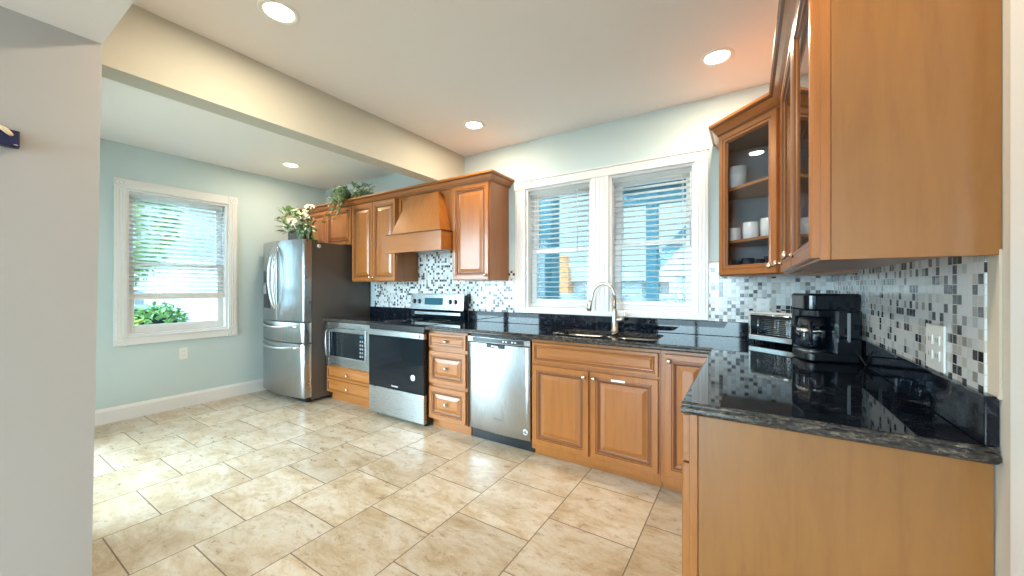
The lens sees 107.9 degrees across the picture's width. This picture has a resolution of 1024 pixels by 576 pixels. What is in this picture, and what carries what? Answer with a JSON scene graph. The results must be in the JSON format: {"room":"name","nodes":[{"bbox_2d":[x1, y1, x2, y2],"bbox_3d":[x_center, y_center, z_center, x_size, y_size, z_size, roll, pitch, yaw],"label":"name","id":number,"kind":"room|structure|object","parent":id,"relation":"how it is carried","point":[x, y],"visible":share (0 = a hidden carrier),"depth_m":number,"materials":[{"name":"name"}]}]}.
{"room":"kitchen","nodes":[
{"label":"kitchen","id":0,"kind":"room"},
{"bbox_2d":[0,6,101,575],"bbox_3d":[-2.810,-0.050,-0.056,0.150,2.600,3.900,0,0,32],"label":"wall","id":1,"kind":"structure","parent":0,"point":[51,76],"depth_m":1.43,"materials":[{"name":"grey paint"}]},
{"bbox_2d":[0,125,19,148],"bbox_3d":[-1.839,-0.540,1.293,0.048,0.069,0.160,0,0,32],"label":"wall rack","id":2,"kind":"object","parent":1,"relation":"attached to","point":[9,138],"visible":1,"depth_m":1.34,"materials":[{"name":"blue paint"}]},
{"bbox_2d":[0,0,134,43],"bbox_3d":[-0.661,-1.180,0.655,2.723,0.340,0.400,0,0,32],"label":"ceiling","id":3,"kind":"structure","parent":0,"point":[94,20],"depth_m":1.38,"materials":[{"name":"white paint"}]},
{"bbox_2d":[95,138,325,409],"bbox_3d":[-3.394,-0.050,4.071,0.150,2.600,2.750,0,0,32],"label":"wall","id":4,"kind":"structure","parent":0,"point":[128,374],"depth_m":3.95,"materials":[{"name":"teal paint"}]},
{"bbox_2d":[113,176,237,346],"bbox_3d":[-3.416,-0.234,3.862,0.036,1.573,0.996,0,0,32],"label":"trim","id":5,"kind":"structure","parent":4,"relation":"attached to","point":[120,185],"depth_m":3.60,"materials":[{"name":"white wood"}]},
{"bbox_2d":[127,189,227,335],"bbox_3d":[-3.495,-0.230,3.912,0.148,1.400,0.815,0,0,32],"label":"window","id":6,"kind":"structure","parent":4,"relation":"in","point":[221,322],"depth_m":3.95,"materials":[{"name":"white"}]},
{"bbox_2d":[129,192,223,299],"bbox_3d":[-3.475,-0.404,3.900,0.074,1.051,0.813,0,0,32],"label":"blind","id":7,"kind":"object","parent":6,"relation":"attached to","point":[135,196],"visible":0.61,"depth_m":3.86,"materials":[{"name":"white plastic"}]},
{"bbox_2d":[95,379,266,425],"bbox_3d":[-3.294,1.180,4.074,0.016,0.140,2.618,0,0,32],"label":"baseboard","id":8,"kind":"structure","parent":4,"relation":"attached to","point":[138,409],"depth_m":3.81,"materials":[{"name":"white wood"}]},
{"bbox_2d":[179,347,187,358],"bbox_3d":[-3.420,0.690,3.882,0.009,0.118,0.072,0,0,32],"label":"wall outlet","id":9,"kind":"object","parent":4,"relation":"attached to","point":[183,352],"visible":1,"depth_m":3.88,"materials":[{"name":"white plastic"}]},
{"bbox_2d":[92,390,681,575],"bbox_3d":[-1.837,1.310,0.837,8.000,0.120,6.850,0,0,32],"label":"floor","id":10,"kind":"structure","parent":0,"point":[260,483],"depth_m":2.13,"materials":[{"name":"tile"}]},
{"bbox_2d":[262,239,368,401],"bbox_3d":[-2.404,0.366,4.478,0.900,1.768,0.943,0,0,32],"label":"refrigerator","id":11,"kind":"object","parent":10,"relation":"on","point":[306,282],"visible":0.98,"depth_m":4.09,"materials":[{"name":"grey metal"}]},
{"bbox_2d":[275,204,316,239],"bbox_3d":[-2.390,-0.713,4.190,0.630,0.440,0.326,0,0,32],"label":"flower planter","id":12,"kind":"object","parent":11,"relation":"on","point":[305,232],"visible":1,"depth_m":4.17,"materials":[{"name":"grey"}]},
{"bbox_2d":[327,364,369,407],"bbox_3d":[-1.587,0.816,4.163,0.790,0.868,0.602,0,0,32],"label":"base cabinet","id":13,"kind":"object","parent":10,"relation":"on","point":[349,385],"visible":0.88,"depth_m":3.95,"materials":[{"name":"brown wood"}]},
{"bbox_2d":[325,322,369,371],"bbox_3d":[-1.629,0.619,4.111,0.775,0.472,0.515,0,0,32],"label":"microwave","id":14,"kind":"object","parent":13,"relation":"in","point":[346,345],"visible":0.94,"depth_m":3.92,"materials":[{"name":"grey metal"}]},
{"bbox_2d":[322,306,411,324],"bbox_3d":[-1.584,0.310,4.172,0.806,0.140,0.638,0,0,32],"label":"countertop","id":15,"kind":"structure","parent":13,"relation":"on","point":[376,313],"depth_m":4.27,"materials":[{"name":"black stone"}]},
{"bbox_2d":[369,293,467,425],"bbox_3d":[-0.926,0.661,3.743,0.756,1.178,0.636,0,0,32],"label":"range","id":16,"kind":"object","parent":10,"relation":"on","point":[398,348],"visible":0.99,"depth_m":3.50,"materials":[{"name":"silver metal"}]},
{"bbox_2d":[369,317,462,326],"bbox_3d":[-0.941,0.345,3.720,0.756,0.016,0.560,0,0,32],"label":"cooktop","id":17,"kind":"object","parent":16,"relation":"in","point":[413,321],"depth_m":3.65,"materials":[{"name":"black glass"}]},
{"bbox_2d":[429,330,471,434],"bbox_3d":[-0.418,0.817,3.426,0.438,0.866,0.607,0,0,32],"label":"base cabinet","id":18,"kind":"object","parent":10,"relation":"on","point":[448,351],"visible":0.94,"depth_m":3.19,"materials":[{"name":"brown wood"}]},
{"bbox_2d":[468,334,534,451],"bbox_3d":[0.028,0.819,3.149,0.594,0.862,0.588,0,0,32],"label":"dishwasher","id":19,"kind":"object","parent":10,"relation":"on","point":[499,368],"visible":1,"depth_m":2.90,"materials":[{"name":"silver metal"}]},
{"bbox_2d":[471,334,531,339],"bbox_3d":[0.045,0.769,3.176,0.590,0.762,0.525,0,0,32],"label":"control panel","id":20,"kind":"object","parent":19,"relation":"in","point":[471,334],"depth_m":2.95,"materials":[{"name":"silver metal"}]},
{"bbox_2d":[532,339,662,486],"bbox_3d":[0.664,0.817,2.741,0.902,0.866,0.607,0,0,32],"label":"base cabinet","id":21,"kind":"object","parent":10,"relation":"on","point":[598,407],"visible":0.95,"depth_m":2.48,"materials":[{"name":"brown wood"}]},
{"bbox_2d":[661,350,708,491],"bbox_3d":[1.172,0.817,2.420,0.297,0.866,0.607,0,0,32],"label":"base cabinet","id":22,"kind":"object","parent":10,"relation":"on","point":[679,370],"visible":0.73,"depth_m":2.23,"materials":[{"name":"brown wood"}]},
{"bbox_2d":[682,413,993,575],"bbox_3d":[1.077,0.816,1.470,0.654,0.868,1.155,0,0,32],"label":"base cabinet","id":23,"kind":"object","parent":10,"relation":"on","point":[757,500],"visible":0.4,"depth_m":0.96,"materials":[{"name":"brown wood"}]},
{"bbox_2d":[425,311,1001,464],"bbox_3d":[0.302,0.307,2.300,2.854,0.146,1.786,0,0,32],"label":"countertop","id":24,"kind":"structure","parent":23,"relation":"on","point":[894,400],"depth_m":1.21,"materials":[{"name":"black stone"}]},
{"bbox_2d":[586,282,625,330],"bbox_3d":[0.740,0.152,2.941,0.305,0.380,0.060,0,0,20],"label":"faucet","id":25,"kind":"object","parent":24,"relation":"on","point":[615,319],"visible":1,"depth_m":2.91,"materials":[{"name":"silver metal"}]},
{"bbox_2d":[565,334,654,340],"bbox_3d":[0.689,0.476,2.706,0.764,0.191,0.384,0,0,32],"label":"sink","id":26,"kind":"object","parent":24,"relation":"in","point":[565,334],"visible":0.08,"depth_m":2.81,"materials":[{"name":"silver metal"}]},
{"bbox_2d":[749,310,791,344],"bbox_3d":[1.612,0.244,2.177,0.222,0.195,0.365,0,0,-19],"label":"toaster oven","id":27,"kind":"object","parent":24,"relation":"on","point":[775,326],"visible":0.45,"depth_m":2.19,"materials":[{"name":"silver metal"}]},
{"bbox_2d":[792,293,865,364],"bbox_3d":[1.457,0.186,1.710,0.222,0.312,0.313,0,0,18],"label":"coffee maker","id":28,"kind":"object","parent":24,"relation":"on","point":[826,327],"visible":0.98,"depth_m":1.69,"materials":[{"name":"black plastic"}]},
{"bbox_2d":[100,0,777,189],"bbox_3d":[-2.027,-1.410,0.957,5.850,0.120,6.850,0,0,32],"label":"ceiling","id":29,"kind":"structure","parent":0,"point":[527,70],"depth_m":2.27,"materials":[{"name":"white paint"}]},
{"bbox_2d":[257,0,299,25],"bbox_3d":[-1.143,-1.347,1.831,0.180,0.007,0.180,0,0,32],"label":"recessed light","id":30,"kind":"object","parent":29,"relation":"in","point":[280,12],"visible":1,"depth_m":1.83,"materials":[{"name":"white plastic"}]},
{"bbox_2d":[281,162,299,167],"bbox_3d":[-2.445,-1.347,4.127,0.180,0.007,0.180,0,0,32],"label":"recessed light","id":31,"kind":"object","parent":29,"relation":"in","point":[287,164],"visible":1,"depth_m":4.12,"materials":[{"name":"white plastic"}]},
{"bbox_2d":[463,120,484,129],"bbox_3d":[-0.317,-1.347,3.108,0.180,0.007,0.180,0,0,32],"label":"recessed light","id":32,"kind":"object","parent":29,"relation":"in","point":[471,124],"visible":1,"depth_m":3.10,"materials":[{"name":"white plastic"}]},
{"bbox_2d":[700,47,734,66],"bbox_3d":[1.203,-1.347,2.189,0.180,0.007,0.180,0,0,32],"label":"recessed light","id":33,"kind":"object","parent":29,"relation":"in","point":[718,56],"visible":1,"depth_m":2.18,"materials":[{"name":"white plastic"}]},
{"bbox_2d":[326,83,769,320],"bbox_3d":[-0.262,-0.050,3.804,5.730,2.600,0.150,0,0,32],"label":"wall","id":34,"kind":"structure","parent":0,"point":[683,127],"depth_m":3.02,"materials":[{"name":"white paint"}]},
{"bbox_2d":[102,4,463,182],"bbox_3d":[-1.257,-1.181,2.790,0.148,0.338,2.628,0,0,32],"label":"beam","id":35,"kind":"structure","parent":34,"relation":"attached to","point":[147,51],"depth_m":2.22,"materials":[{"name":"beige paint"}]},
{"bbox_2d":[305,207,351,245],"bbox_3d":[-2.205,-0.723,4.749,0.994,0.455,0.328,0,0,32],"label":"upper cabinet","id":36,"kind":"object","parent":34,"relation":"attached to","point":[339,230],"visible":0.53,"depth_m":4.52,"materials":[{"name":"brown wood"}]},
{"bbox_2d":[301,169,513,213],"bbox_3d":[-1.370,-0.977,4.193,3.063,0.078,0.370,0,0,32],"label":"crown molding","id":37,"kind":"structure","parent":36,"relation":"on","point":[494,176],"depth_m":3.68,"materials":[{"name":"brown wood"}]},
{"bbox_2d":[321,181,375,222],"bbox_3d":[-1.846,-0.969,4.308,0.844,0.488,0.470,0,0,32],"label":"ivy plant","id":38,"kind":"object","parent":37,"relation":"on","point":[342,193],"visible":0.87,"depth_m":4.29,"materials":[{"name":"green plant"}]},
{"bbox_2d":[352,198,417,281],"bbox_3d":[-1.474,-0.506,4.263,0.757,0.888,0.352,0,0,32],"label":"upper cabinet","id":39,"kind":"object","parent":34,"relation":"attached to","point":[371,222],"visible":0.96,"depth_m":4.12,"materials":[{"name":"brown wood"}]},
{"bbox_2d":[385,188,452,253],"bbox_3d":[-0.853,-0.646,3.807,0.776,0.608,0.453,0,0,32],"label":"range hood","id":40,"kind":"object","parent":34,"relation":"attached to","point":[424,224],"visible":0.86,"depth_m":3.62,"materials":[{"name":"brown wood"}]},
{"bbox_2d":[375,251,514,311],"bbox_3d":[-0.829,-0.080,4.069,2.047,0.660,0.009,0,0,32],"label":"backsplash","id":41,"kind":"structure","parent":34,"relation":"attached to","point":[435,269],"depth_m":4.00,"materials":[{"name":"tile"}]},
{"bbox_2d":[453,181,508,280],"bbox_3d":[-0.311,-0.506,3.526,0.436,0.888,0.352,0,0,32],"label":"upper cabinet","id":42,"kind":"object","parent":34,"relation":"attached to","point":[480,210],"visible":1,"depth_m":3.40,"materials":[{"name":"brown wood"}]},
{"bbox_2d":[486,298,490,309],"bbox_3d":[-0.233,0.165,3.681,0.070,0.115,0.009,0,0,32],"label":"wall outlet","id":43,"kind":"object","parent":34,"relation":"attached to","point":[488,300],"visible":1,"depth_m":3.68,"materials":[{"name":"white plastic"}]},
{"bbox_2d":[526,179,590,310],"bbox_3d":[0.440,-0.350,3.361,0.635,1.110,0.148,0,0,32],"label":"window","id":44,"kind":"structure","parent":34,"relation":"in","point":[531,283],"depth_m":3.46,"materials":[{"name":"white"}]},
{"bbox_2d":[530,183,588,307],"bbox_3d":[0.427,-0.361,3.341,0.633,1.085,0.074,0,0,32],"label":"blind","id":45,"kind":"object","parent":44,"relation":"attached to","point":[581,187],"visible":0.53,"depth_m":3.34,"materials":[{"name":"white plastic"}]},
{"bbox_2d":[514,147,708,320],"bbox_3d":[0.712,-0.374,3.079,1.626,1.224,0.034,0,0,32],"label":"trim","id":46,"kind":"structure","parent":34,"relation":"attached to","point":[599,176],"depth_m":3.04,"materials":[{"name":"white wood"}]},
{"bbox_2d":[609,163,694,314],"bbox_3d":[1.102,-0.350,2.942,0.631,1.110,0.148,0,0,32],"label":"window","id":47,"kind":"structure","parent":34,"relation":"in","point":[613,276],"depth_m":2.94,"materials":[{"name":"white"}]},
{"bbox_2d":[613,167,691,306],"bbox_3d":[1.090,-0.380,2.922,0.629,1.049,0.074,0,0,32],"label":"blind","id":48,"kind":"object","parent":47,"relation":"attached to","point":[684,172],"visible":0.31,"depth_m":2.91,"materials":[{"name":"white plastic"}]},
{"bbox_2d":[757,298,769,309],"bbox_3d":[1.668,0.135,2.478,0.072,0.118,0.009,0,0,32],"label":"wall outlet","id":49,"kind":"object","parent":34,"relation":"attached to","point":[762,303],"visible":0.68,"depth_m":2.48,"materials":[{"name":"white plastic"}]},
{"bbox_2d":[709,263,833,321],"bbox_3d":[1.690,0.040,2.475,0.679,0.420,0.009,0,0,32],"label":"backsplash","id":50,"kind":"structure","parent":34,"relation":"attached to","point":[731,299],"depth_m":2.52,"materials":[{"name":"tile"}]},
{"bbox_2d":[719,107,851,276],"bbox_3d":[1.556,-0.509,2.190,0.596,0.882,0.613,0,0,32],"label":"upper cabinet","id":51,"kind":"object","parent":34,"relation":"attached to","point":[756,144],"visible":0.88,"depth_m":2.29,"materials":[{"name":"brown wood"}]},
{"bbox_2d":[728,228,741,240],"bbox_3d":[1.423,-0.329,2.383,0.074,0.086,0.094,0,0,22],"label":"mug","id":52,"kind":"object","parent":51,"relation":"on","point":[733,233],"visible":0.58,"depth_m":2.35,"materials":[{"name":"white ceramic"}]},
{"bbox_2d":[731,261,741,264],"bbox_3d":[1.404,-0.125,2.331,0.058,0.076,0.057,0,0,32],"label":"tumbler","id":53,"kind":"object","parent":51,"relation":"on","point":[732,262],"visible":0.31,"depth_m":2.31,"materials":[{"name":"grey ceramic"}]},
{"bbox_2d":[728,165,747,187],"bbox_3d":[1.424,-0.681,2.353,0.110,0.140,0.110,0,0,32],"label":"pitcher","id":54,"kind":"object","parent":51,"relation":"on","point":[737,175],"visible":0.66,"depth_m":2.31,"materials":[{"name":"white ceramic"}]},
{"bbox_2d":[742,258,753,264],"bbox_3d":[1.425,-0.130,2.252,0.066,0.087,0.065,0,0,32],"label":"tumbler","id":55,"kind":"object","parent":51,"relation":"on","point":[744,260],"visible":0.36,"depth_m":2.23,"materials":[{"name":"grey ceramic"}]},
{"bbox_2d":[728,176,768,200],"bbox_3d":[1.565,-0.603,2.192,0.550,0.016,0.554,0,0,32],"label":"shelf","id":56,"kind":"object","parent":51,"relation":"attached to","point":[757,190],"depth_m":2.32,"materials":[{"name":"brown wood"}]},
{"bbox_2d":[728,235,768,247],"bbox_3d":[1.565,-0.278,2.192,0.550,0.016,0.554,0,0,32],"label":"shelf","id":57,"kind":"object","parent":51,"relation":"attached to","point":[761,241],"depth_m":2.32,"materials":[{"name":"brown wood"}]},
{"bbox_2d":[743,221,759,238],"bbox_3d":[1.439,-0.336,2.251,0.086,0.100,0.109,0,0,22],"label":"mug","id":58,"kind":"object","parent":51,"relation":"on","point":[750,229],"visible":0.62,"depth_m":2.21,"materials":[{"name":"white ceramic"}]},
{"bbox_2d":[753,259,763,263],"bbox_3d":[1.445,-0.125,2.180,0.058,0.076,0.057,0,0,32],"label":"tumbler","id":59,"kind":"object","parent":51,"relation":"on","point":[755,261],"visible":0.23,"depth_m":2.16,"materials":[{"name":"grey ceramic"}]},
{"bbox_2d":[760,217,768,235],"bbox_3d":[1.475,-0.339,2.134,0.090,0.104,0.115,0,0,34],"label":"mug","id":60,"kind":"object","parent":51,"relation":"on","point":[764,222],"visible":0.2,"depth_m":2.11,"materials":[{"name":"white ceramic"}]},
{"bbox_2d":[764,256,768,262],"bbox_3d":[1.462,-0.130,2.104,0.066,0.087,0.065,0,0,32],"label":"tumbler","id":61,"kind":"object","parent":51,"relation":"on","point":[766,258],"visible":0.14,"depth_m":2.10,"materials":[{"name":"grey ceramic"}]},
{"bbox_2d":[994,0,1009,575],"bbox_3d":[0.312,-0.050,-0.494,0.150,2.600,6.500,0,0,32],"label":"wall","id":62,"kind":"structure","parent":0,"point":[1001,471],"depth_m":0.78,"materials":[{"name":"grey paint"}]},
{"bbox_2d":[773,0,1001,273],"bbox_3d":[1.197,-0.509,1.373,0.350,0.883,1.170,0,0,32],"label":"upper cabinet","id":63,"kind":"object","parent":62,"relation":"attached to","point":[891,110],"visible":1,"depth_m":0.88,"materials":[{"name":"brown wood"}]},
{"bbox_2d":[708,0,796,149],"bbox_3d":[1.185,-0.977,1.702,0.362,0.078,1.932,0,0,21],"label":"crown molding","id":64,"kind":"structure","parent":63,"relation":"on","point":[771,100],"depth_m":1.84,"materials":[{"name":"brown wood"}]},
{"bbox_2d":[834,256,986,391],"bbox_3d":[1.516,0.040,1.557,0.009,0.420,1.729,0,0,32],"label":"backsplash","id":65,"kind":"structure","parent":62,"relation":"attached to","point":[898,301],"depth_m":1.07,"materials":[{"name":"tile"}]},
{"bbox_2d":[926,323,945,373],"bbox_3d":[1.176,0.167,1.037,0.009,0.125,0.118,0,0,32],"label":"wall outlet","id":66,"kind":"object","parent":62,"relation":"attached to","point":[935,334],"visible":1,"depth_m":1.02,"materials":[{"name":"white plastic"}]},
{"bbox_2d":[927,333,932,343],"bbox_3d":[1.186,0.146,1.058,0.004,0.028,0.032,0,0,32],"label":"socket","id":67,"kind":"object","parent":66,"relation":"attached to","point":[929,335],"depth_m":1.06,"materials":[{"name":"white plastic"}]},
{"bbox_2d":[927,348,932,358],"bbox_3d":[1.186,0.188,1.058,0.004,0.028,0.032,0,0,32],"label":"socket","id":68,"kind":"object","parent":66,"relation":"attached to","point":[929,350],"depth_m":1.06,"materials":[{"name":"white plastic"}]},
{"bbox_2d":[934,335,939,345],"bbox_3d":[1.161,0.146,1.019,0.004,0.028,0.032,0,0,32],"label":"socket","id":69,"kind":"object","parent":66,"relation":"attached to","point":[936,337],"depth_m":1.02,"materials":[{"name":"white plastic"}]},
{"bbox_2d":[934,350,939,361],"bbox_3d":[1.161,0.188,1.019,0.004,0.028,0.032,0,0,32],"label":"socket","id":70,"kind":"object","parent":66,"relation":"attached to","point":[936,352],"depth_m":1.02,"materials":[{"name":"white plastic"}]},
{"bbox_2d":[987,249,1002,399],"bbox_3d":[1.043,0.079,0.805,0.005,0.318,0.048,0,0,32],"label":"trim","id":71,"kind":"structure","parent":62,"relation":"attached to","point":[994,262],"depth_m":0.80,"materials":[{"name":"beige paint"}]},
{"bbox_2d":[1010,0,1023,575],"bbox_3d":[0.957,0.130,0.682,0.018,2.240,0.115,0,0,32],"label":"trim","id":72,"kind":"structure","parent":62,"relation":"attached to","point":[1016,6],"depth_m":0.71,"materials":[{"name":"white"}]},
{"bbox_3d":[0.000,2.000,0.000,80.000,0.300,80.000,0,0,32],"label":"ground","id":73,"kind":"structure","parent":0,"visible":0},
{"bbox_2d":[134,318,144,324],"bbox_3d":[-6.065,1.190,5.753,1.221,1.638,1.094,0,0,32],"label":"bush","id":74,"kind":"object","parent":73,"relation":"on","point":[136,321],"visible":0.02,"depth_m":5.83,"materials":[{"name":"green plant"}]},
{"bbox_2d":[134,304,180,324],"bbox_3d":[-9.604,1.148,9.508,1.600,1.395,3.900,0,0,32],"label":"car","id":75,"kind":"object","parent":73,"relation":"on","point":[154,321],"visible":0.02,"depth_m":9.33,"materials":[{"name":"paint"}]},
{"bbox_2d":[133,200,184,284],"bbox_3d":[-8.992,-0.877,8.155,3.519,5.470,2.739,0,0,32],"label":"tree","id":76,"kind":"object","parent":73,"relation":"on","point":[138,242],"visible":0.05,"depth_m":8.54,"materials":[{"name":"green plant"}]},
{"bbox_2d":[134,300,191,324],"bbox_3d":[-6.796,1.153,7.198,1.407,1.832,1.203,0,0,32],"label":"bush","id":77,"kind":"object","parent":73,"relation":"on","point":[165,307],"visible":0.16,"depth_m":7.14,"materials":[{"name":"green plant"}]},
{"bbox_2d":[133,235,215,321],"bbox_3d":[-14.009,-0.105,16.200,6.600,3.910,7.600,0,0,32],"label":"house","id":78,"kind":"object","parent":73,"relation":"on","point":[201,309],"visible":0.06,"depth_m":13.78,"materials":[{"name":"white"}]},
{"bbox_2d":[559,255,672,292],"bbox_3d":[3.417,0.250,18.961,8.100,3.200,6.900,0,0,32],"label":"house","id":79,"kind":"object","parent":73,"relation":"on","point":[568,285],"visible":0.22,"depth_m":15.68,"materials":[{"name":"grey"}]},
{"bbox_2d":[559,293,685,300],"bbox_3d":[0.991,1.000,9.047,20.000,1.700,0.350,0,0,32],"label":"stone wall","id":80,"kind":"structure","parent":73,"relation":"on","point":[641,297],"depth_m":7.84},
{"bbox_2d":[667,271,685,292],"bbox_3d":[11.933,0.115,14.933,9.600,3.470,6.600,0,0,32],"label":"house","id":81,"kind":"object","parent":73,"relation":"on","point":[678,290],"visible":0.03,"depth_m":14.71,"materials":[{"name":"grey"}]},
{"label":"outside","id":82,"kind":"structure","parent":0,"visible":0},
{"bbox_3d":[2.080,1.400,4.222,7.000,0.200,3.040,0,0,32],"label":"porch deck","id":83,"kind":"object","parent":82,"visible":0},
{"bbox_2d":[538,197,558,298],"bbox_3d":[0.446,-0.275,4.688,0.285,3.150,0.285,0,0,32],"label":"porch post","id":84,"kind":"object","parent":83,"relation":"on","point":[541,286],"visible":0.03,"depth_m":4.59,"materials":[{"name":"teal paint"}]},
{"bbox_2d":[644,192,685,300],"bbox_3d":[2.483,-0.060,5.411,1.049,2.720,0.198,0,0,32],"label":"porch post","id":85,"kind":"object","parent":83,"relation":"on","point":[664,250],"visible":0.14,"depth_m":5.56,"materials":[{"name":"teal paint"}]},
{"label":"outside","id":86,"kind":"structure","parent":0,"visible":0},
{"bbox_2d":[623,179,685,208],"bbox_3d":[2.526,-1.690,3.993,6.400,0.880,3.050,0,0,32],"label":"porch roof","id":87,"kind":"structure","parent":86,"point":[680,184],"depth_m":5.64,"materials":[{"name":"teal paint"}]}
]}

